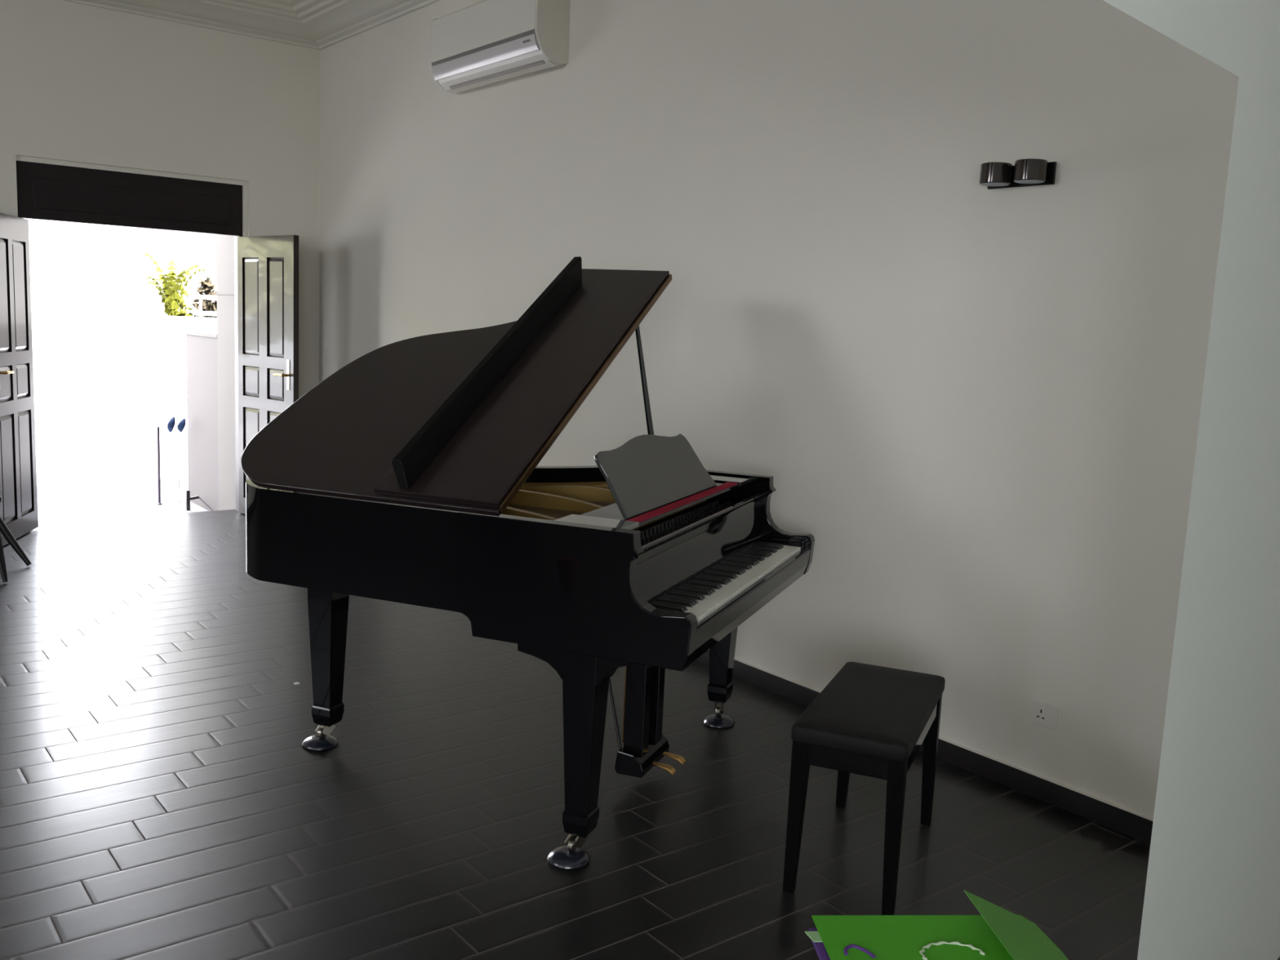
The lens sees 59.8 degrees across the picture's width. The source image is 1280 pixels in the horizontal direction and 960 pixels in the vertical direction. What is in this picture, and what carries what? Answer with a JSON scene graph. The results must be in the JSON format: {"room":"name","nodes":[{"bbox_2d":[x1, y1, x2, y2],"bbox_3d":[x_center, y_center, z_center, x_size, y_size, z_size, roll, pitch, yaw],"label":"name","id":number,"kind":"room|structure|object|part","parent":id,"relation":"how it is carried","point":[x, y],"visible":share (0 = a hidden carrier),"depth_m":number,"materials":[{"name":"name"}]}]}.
{"room":"music room","nodes":[
{"label":"music room","id":0,"kind":"room"},
{"bbox_2d":[0,0,319,398],"bbox_3d":[-6.134,-1.389,5.900,9.138,3.720,0.150,-4,10,-38],"label":"wall","id":1,"kind":"structure","parent":0,"point":[79,82],"depth_m":7.83,"materials":[{"name":"white paint"}]},
{"bbox_2d":[0,213,38,546],"bbox_3d":[-4.012,-0.649,7.161,0.105,2.066,0.700,1,8,-11],"label":"door leaf","id":2,"kind":"structure","parent":1,"relation":"in","point":[18,465],"depth_m":7.20,"materials":[{"name":"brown wood"}]},
{"bbox_3d":[-3.990,-1.149,6.928,0.032,0.707,0.245,1,8,-11],"label":"door panel","id":3,"kind":"part","parent":2,"relation":"part of","materials":[{"name":"grey paint"}]},
{"bbox_3d":[-4.014,-0.606,7.005,0.032,0.225,0.245,1,8,-11],"label":"door panel","id":4,"kind":"part","parent":2,"relation":"part of","materials":[{"name":"grey paint"}]},
{"bbox_3d":[-3.944,-0.671,6.930,0.061,0.020,0.120,1,8,-11],"label":"lever","id":5,"kind":"part","parent":2,"relation":"part of","materials":[{"name":"gold metal"}]},
{"bbox_3d":[-4.038,-0.069,7.081,0.032,0.690,0.245,1,8,-11],"label":"door panel","id":6,"kind":"part","parent":2,"relation":"part of","materials":[{"name":"grey paint"}]},
{"bbox_3d":[-4.048,-1.195,7.234,0.032,0.707,0.245,1,8,-11],"label":"door panel","id":7,"kind":"part","parent":2,"relation":"part of","materials":[{"name":"grey paint"}]},
{"bbox_3d":[-4.073,-0.652,7.311,0.032,0.225,0.245,1,8,-11],"label":"door panel","id":8,"kind":"part","parent":2,"relation":"part of","materials":[{"name":"grey paint"}]},
{"bbox_3d":[-4.097,-0.115,7.387,0.032,0.690,0.245,1,8,-11],"label":"door panel","id":9,"kind":"part","parent":2,"relation":"part of","materials":[{"name":"grey paint"}]},
{"bbox_2d":[15,155,248,511],"bbox_3d":[-3.600,-0.951,8.000,1.521,2.490,0.128,-4,10,-38],"label":"door frame","id":10,"kind":"structure","parent":1,"relation":"in","point":[48,189],"depth_m":7.81,"materials":[{"name":"black paint"}]},
{"bbox_3d":[-3.558,-1.966,7.836,1.490,0.367,0.055,-4,10,-38],"label":"head panel","id":11,"kind":"part","parent":10,"relation":"part of","materials":[{"name":"brown wood"}]},
{"bbox_3d":[-3.539,-1.948,7.814,1.290,0.200,0.010,-4,10,-38],"label":"raised panel","id":12,"kind":"part","parent":10,"relation":"part of","materials":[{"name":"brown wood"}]},
{"bbox_2d":[237,235,298,514],"bbox_3d":[-2.741,-0.725,8.105,0.765,2.066,0.105,10,11,41],"label":"door leaf","id":13,"kind":"structure","parent":10,"relation":"attached to","point":[268,266],"depth_m":8.06,"materials":[{"name":"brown wood"}]},
{"bbox_3d":[-2.845,-1.276,8.184,0.232,0.707,0.032,10,11,41],"label":"door panel","id":14,"kind":"part","parent":13,"relation":"part of","materials":[{"name":"grey paint"}]},
{"bbox_3d":[-2.869,-0.732,8.261,0.232,0.225,0.032,10,11,41],"label":"door panel","id":15,"kind":"part","parent":13,"relation":"part of","materials":[{"name":"brown wood"}]},
{"bbox_3d":[-2.893,-0.196,8.337,0.232,0.690,0.032,10,11,41],"label":"door panel","id":16,"kind":"part","parent":13,"relation":"part of","materials":[{"name":"brown wood"}]},
{"bbox_3d":[-2.638,-0.153,8.114,0.228,0.690,0.032,10,11,41],"label":"door panel","id":17,"kind":"part","parent":13,"relation":"part of","materials":[{"name":"brown wood"}]},
{"bbox_3d":[-2.589,-1.232,7.960,0.228,0.707,0.032,10,11,41],"label":"door panel","id":18,"kind":"part","parent":13,"relation":"part of","materials":[{"name":"brown wood"}]},
{"bbox_3d":[-2.614,-0.689,8.037,0.228,0.225,0.032,10,11,41],"label":"door panel","id":19,"kind":"part","parent":13,"relation":"part of","materials":[{"name":"brown wood"}]},
{"bbox_3d":[-2.554,-0.747,7.906,0.120,0.020,0.061,10,11,41],"label":"lever","id":20,"kind":"part","parent":13,"relation":"part of","materials":[{"name":"gold metal"}]},
{"bbox_3d":[-2.496,-0.745,7.895,0.040,0.215,0.004,10,11,41],"label":"handle plate","id":21,"kind":"part","parent":13,"relation":"part of","materials":[{"name":"silver metal"}]},
{"bbox_2d":[62,0,439,49],"bbox_3d":[-3.572,-2.594,2.680,8.938,0.205,7.670,-4,10,-38],"label":"ceiling","id":22,"kind":"structure","parent":1,"relation":"attached to","point":[318,24],"depth_m":7.79,"materials":[{"name":"paint"}]},
{"bbox_2d":[216,234,235,510],"bbox_3d":[-3.028,-1.232,8.770,0.460,3.120,0.440,-4,10,-38],"label":"wall","id":23,"kind":"structure","parent":0,"point":[224,243],"depth_m":8.69,"materials":[{"name":"white paint"}]},
{"bbox_2d":[38,509,235,523],"bbox_3d":[-3.709,0.328,8.249,1.521,0.120,0.040,-4,10,-38],"label":"trim","id":24,"kind":"structure","parent":23,"relation":"attached to","point":[228,509],"depth_m":8.23,"materials":[{"name":"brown wood"}]},
{"bbox_2d":[216,293,234,294],"bbox_3d":[-3.020,-1.449,8.738,0.465,0.010,0.442,-4,10,-38],"label":"trim","id":25,"kind":"structure","parent":23,"relation":"attached to","point":[216,293],"depth_m":8.59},
{"bbox_2d":[0,510,1279,959],"bbox_3d":[-1.858,1.253,2.241,11.100,0.100,11.820,-4,10,-38],"label":"floor","id":26,"kind":"structure","parent":0,"point":[162,797],"depth_m":3.61,"materials":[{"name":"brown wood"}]},
{"bbox_2d":[0,496,31,582],"bbox_3d":[-3.778,0.109,6.256,0.635,0.855,0.654,-4,10,-38],"label":"wooden chair","id":27,"kind":"object","parent":26,"relation":"on","point":[6,532],"visible":1,"depth_m":6.49,"materials":[{"name":"black wood"}]},
{"bbox_3d":[-3.574,0.338,6.191,0.241,0.437,0.044,10,11,42],"label":"leg","id":28,"kind":"part","parent":27,"relation":"part of","materials":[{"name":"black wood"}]},
{"bbox_3d":[-3.716,0.287,6.506,0.284,0.439,0.044,1,8,-8],"label":"leg","id":29,"kind":"part","parent":27,"relation":"part of","materials":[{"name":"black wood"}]},
{"bbox_2d":[302,733,337,750],"bbox_3d":[-1.174,0.957,4.086,0.128,0.028,0.128,-4,10,-38],"label":"cup","id":30,"kind":"object","parent":26,"relation":"on","point":[313,742],"visible":0.89,"depth_m":4.05,"materials":[{"name":"silver metal"}]},
{"bbox_2d":[546,844,590,869],"bbox_3d":[-0.211,1.112,3.299,0.128,0.028,0.128,-4,10,-38],"label":"cup","id":31,"kind":"object","parent":26,"relation":"on","point":[560,857],"visible":0.83,"depth_m":3.27,"materials":[{"name":"silver metal"}]},
{"bbox_2d":[703,713,734,728],"bbox_3d":[0.320,0.967,4.491,0.128,0.028,0.128,-4,10,-38],"label":"cup","id":32,"kind":"object","parent":26,"relation":"on","point":[724,721],"visible":0.97,"depth_m":4.46,"materials":[{"name":"silver metal"}]},
{"bbox_2d":[240,256,814,852],"bbox_3d":[-0.350,0.086,3.971,1.663,1.800,1.459,6,9,22],"label":"grand piano","id":33,"kind":"object","parent":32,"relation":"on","point":[411,474],"visible":1,"depth_m":3.53,"materials":[{"name":"black paint"}]},
{"bbox_3d":[-1.139,0.545,3.986,0.104,0.555,0.176,6,9,22],"label":"leg","id":34,"kind":"part","parent":33,"relation":"part of","materials":[{"name":"black paint"}]},
{"bbox_3d":[-0.635,-0.390,3.950,1.061,0.753,1.313,6,9,22],"label":"lid","id":35,"kind":"part","parent":33,"relation":"part of","materials":[{"name":"black paint"}]},
{"bbox_3d":[-0.191,0.308,3.177,0.742,0.366,0.056,6,9,22],"label":"case arm","id":36,"kind":"part","parent":33,"relation":"part of","materials":[{"name":"black paint"}]},
{"bbox_3d":[-0.508,0.099,4.035,1.136,0.010,1.310,6,9,22],"label":"iron plate","id":37,"kind":"part","parent":33,"relation":"part of","materials":[{"name":"gold metal"}]},
{"bbox_3d":[-0.048,0.657,3.845,0.008,0.520,0.012,6,9,22],"label":"pedal rod","id":38,"kind":"part","parent":33,"relation":"part of","materials":[{"name":"gold metal"}]},
{"bbox_3d":[-0.004,0.687,3.796,0.073,0.508,0.060,6,9,22],"label":"lyre post","id":39,"kind":"part","parent":33,"relation":"part of","materials":[{"name":"black paint"}]},
{"bbox_3d":[0.045,0.672,3.916,0.073,0.508,0.060,6,9,22],"label":"lyre post","id":40,"kind":"part","parent":33,"relation":"part of","materials":[{"name":"black paint"}]},
{"bbox_2d":[580,481,737,527],"bbox_3d":[0.088,0.069,3.787,0.204,0.013,1.000,6,9,22],"label":"shelf","id":41,"kind":"object","parent":33,"relation":"attached to","point":[643,515],"depth_m":3.58,"materials":[{"name":"black paint"}]},
{"bbox_3d":[0.332,0.151,4.451,0.742,0.366,0.056,6,9,22],"label":"case arm","id":42,"kind":"part","parent":33,"relation":"part of","materials":[{"name":"black paint"}]},
{"bbox_2d":[782,662,945,915],"bbox_3d":[0.694,0.900,3.382,0.324,0.506,0.690,6,9,23],"label":"piano bench","id":43,"kind":"object","parent":26,"relation":"on","point":[868,720],"visible":0.97,"depth_m":3.13,"materials":[{"name":"black leather"}]},
{"bbox_3d":[0.445,0.948,3.153,0.045,0.452,0.045,6,9,23],"label":"leg","id":44,"kind":"part","parent":43,"relation":"part of","materials":[{"name":"black wood"}]},
{"bbox_3d":[0.694,0.878,3.723,0.045,0.452,0.045,6,9,23],"label":"leg","id":45,"kind":"part","parent":43,"relation":"part of","materials":[{"name":"black wood"}]},
{"bbox_2d":[791,662,945,761],"bbox_3d":[0.704,0.676,3.350,0.324,0.054,0.690,6,9,23],"label":"seat cushion","id":46,"kind":"object","parent":43,"relation":"on","point":[866,712],"depth_m":3.20,"materials":[{"name":"black leather"}]},
{"bbox_3d":[0.691,0.974,3.049,0.045,0.452,0.045,6,9,23],"label":"leg","id":47,"kind":"part","parent":43,"relation":"part of","materials":[{"name":"black wood"}]},
{"bbox_3d":[0.939,0.904,3.619,0.045,0.452,0.045,6,9,23],"label":"leg","id":48,"kind":"part","parent":43,"relation":"part of","materials":[{"name":"black wood"}]},
{"bbox_3d":[0.572,1.096,1.711,0.300,0.575,0.260,2,8,-5],"label":"side table","id":49,"kind":"object","parent":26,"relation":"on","visible":0},
{"bbox_2d":[808,928,830,959],"bbox_3d":[0.452,0.788,1.760,0.312,0.009,0.280,2,8,-5],"label":"card","id":50,"kind":"object","parent":49,"relation":"on","point":[820,948],"visible":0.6,"depth_m":1.82,"materials":[{"name":"purple paper"}]},
{"bbox_2d":[804,931,822,942],"bbox_3d":[0.314,0.762,1.857,0.072,0.002,0.030,2,8,-5],"label":"paper slip","id":51,"kind":"object","parent":50,"relation":"on","point":[815,936],"visible":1,"depth_m":1.85,"materials":[{"name":"paper"}]},
{"bbox_2d":[811,889,1068,959],"bbox_3d":[0.505,0.752,1.780,0.394,0.054,0.300,2,8,-5],"label":"gift bag","id":52,"kind":"object","parent":50,"relation":"on","point":[998,933],"visible":1,"depth_m":1.85,"materials":[{"name":"green paper"}]},
{"bbox_3d":[0.356,0.765,1.808,0.051,0.006,0.031,3,8,6],"label":"purple cord","id":53,"kind":"part","parent":52,"relation":"part of","materials":[{"name":"purple fabric"}]},
{"bbox_3d":[0.505,0.769,1.823,0.110,0.006,0.046,1,8,-13],"label":"yarn trim","id":54,"kind":"part","parent":52,"relation":"part of","materials":[{"name":"white fabric"}]},
{"bbox_2d":[319,0,1239,818],"bbox_3d":[-0.223,-1.130,5.948,0.200,3.720,7.420,-4,10,-38],"label":"wall","id":55,"kind":"structure","parent":0,"point":[979,406],"depth_m":4.32,"materials":[{"name":"white paint"}]},
{"bbox_2d":[430,0,569,93],"bbox_3d":[-0.815,-2.470,6.262,0.206,0.418,1.177,-4,10,-38],"label":"air conditioner","id":56,"kind":"object","parent":55,"relation":"attached to","point":[485,42],"visible":1,"depth_m":6.10,"materials":[{"name":"white plastic"}]},
{"bbox_3d":[-0.888,-2.536,6.192,0.012,0.244,1.141,-4,10,-38],"label":"panel","id":57,"kind":"part","parent":56,"relation":"part of","materials":[{"name":"white plastic"}]},
{"bbox_2d":[695,648,1153,844],"bbox_3d":[-0.545,0.701,5.924,0.525,0.076,7.265,-4,10,-38],"label":"baseboard","id":58,"kind":"structure","parent":55,"relation":"attached to","point":[1129,824],"depth_m":3.96,"materials":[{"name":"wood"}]},
{"bbox_2d":[979,158,1056,189],"bbox_3d":[1.266,-1.041,3.788,0.118,0.073,0.256,-4,10,-38],"label":"wall lamp","id":59,"kind":"object","parent":55,"relation":"attached to","point":[1028,171],"visible":1,"depth_m":3.75,"materials":[{"name":"black metal"}]},
{"bbox_2d":[1031,698,1058,730],"bbox_3d":[1.403,0.812,3.854,0.014,0.086,0.092,-4,10,-38],"label":"wall socket","id":60,"kind":"object","parent":55,"relation":"attached to","point":[1044,713],"visible":1,"depth_m":3.85,"materials":[{"name":"white plastic"}]},
{"bbox_2d":[1102,0,1279,959],"bbox_3d":[-0.560,-0.364,0.435,10.774,3.720,0.080,-5,11,-45],"label":"wall partition","id":61,"kind":"structure","parent":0,"point":[1212,892],"depth_m":2.20,"materials":[{"name":"paint"}]},
{"label":"outside","id":62,"kind":"structure","parent":0,"visible":0},
{"bbox_2d":[33,384,208,522],"bbox_3d":[-14.245,-1.664,19.733,30.000,0.100,31.380,-4,10,-38],"label":"ground","id":63,"kind":"structure","parent":62,"point":[91,461],"depth_m":11.98,"materials":[{"name":"white"}]},
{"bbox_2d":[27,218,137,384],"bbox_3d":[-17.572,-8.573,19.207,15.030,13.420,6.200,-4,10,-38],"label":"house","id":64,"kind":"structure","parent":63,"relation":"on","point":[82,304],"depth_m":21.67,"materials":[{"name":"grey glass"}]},
{"bbox_2d":[156,426,162,505],"bbox_3d":[-4.050,-0.119,9.368,0.044,0.660,0.044,-4,10,-38],"label":"pole","id":65,"kind":"object","parent":63,"relation":"on","point":[159,503],"visible":1,"depth_m":9.36,"materials":[{"name":"metal"}]},
{"bbox_2d":[129,294,217,426],"bbox_3d":[-5.924,-1.677,15.664,2.300,1.810,0.130,-4,10,-38],"label":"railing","id":66,"kind":"object","parent":63,"relation":"on","point":[158,362],"visible":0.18,"depth_m":15.21,"materials":[{"name":"white"}]},
{"bbox_3d":[-6.103,-1.659,15.480,0.030,1.810,0.040,-4,10,-38],"label":"post","id":67,"kind":"part","parent":66,"relation":"part of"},
{"bbox_3d":[-5.677,-2.333,15.698,1.200,0.060,0.060,-4,10,-38],"label":"rail","id":68,"kind":"part","parent":66,"relation":"part of","materials":[{"name":"white"}]},
{"bbox_3d":[-5.667,-2.551,15.668,1.200,0.060,0.060,-4,10,-38],"label":"rail","id":69,"kind":"part","parent":66,"relation":"part of","materials":[{"name":"white"}]},
{"bbox_2d":[142,253,204,315],"bbox_3d":[-6.515,-1.969,15.607,0.776,2.353,0.882,-4,10,-38],"label":"palm plant","id":70,"kind":"object","parent":63,"relation":"on","point":[171,299],"visible":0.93,"depth_m":15.45,"materials":[{"name":"green plant"}]},
{"bbox_2d":[131,226,217,316],"bbox_3d":[3.553,-9.512,36.101,39.050,12.420,5.700,-4,10,-38],"label":"building","id":71,"kind":"structure","parent":63,"relation":"on","point":[187,249],"depth_m":23.00,"materials":[{"name":"white paint"}]},
{"bbox_2d":[176,288,193,316],"bbox_3d":[-6.680,-1.857,16.279,0.354,1.932,0.336,-4,10,-38],"label":"shrub","id":72,"kind":"object","parent":63,"relation":"on","point":[182,313],"visible":0.11,"depth_m":16.14,"materials":[{"name":"green plant"}]},
{"bbox_2d":[186,490,213,511],"bbox_3d":[-3.588,0.188,9.111,0.375,0.165,0.103,10,11,43],"label":"iron stand","id":73,"kind":"object","parent":63,"relation":"on","point":[188,498],"visible":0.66,"depth_m":9.20,"materials":[{"name":"metal"}]},
{"bbox_3d":[-3.701,0.149,9.228,0.082,0.030,0.020,-4,10,-38],"label":"arm","id":74,"kind":"part","parent":73,"relation":"part of","materials":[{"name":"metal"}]},
{"bbox_2d":[185,330,218,511],"bbox_3d":[-3.575,-0.493,9.296,0.172,1.462,0.843,-4,10,-38],"label":"wall","id":75,"kind":"structure","parent":63,"relation":"on","point":[201,346],"depth_m":9.23,"materials":[{"name":"white paint"}]},
{"bbox_2d":[167,416,186,502],"bbox_3d":[-3.941,-0.164,9.472,0.155,0.750,0.028,-4,10,-38],"label":"hanging cloth","id":76,"kind":"object","parent":75,"relation":"hanging from","point":[171,424],"visible":1,"depth_m":9.44,"materials":[{"name":"blue fabric"}]},
{"bbox_2d":[191,275,217,317],"bbox_3d":[-6.328,-1.939,16.359,0.493,2.102,0.500,-1,9,-21],"label":"shrub","id":77,"kind":"object","parent":63,"relation":"on","point":[206,284],"visible":0.13,"depth_m":16.17,"materials":[{"name":"green plant"}]}
]}

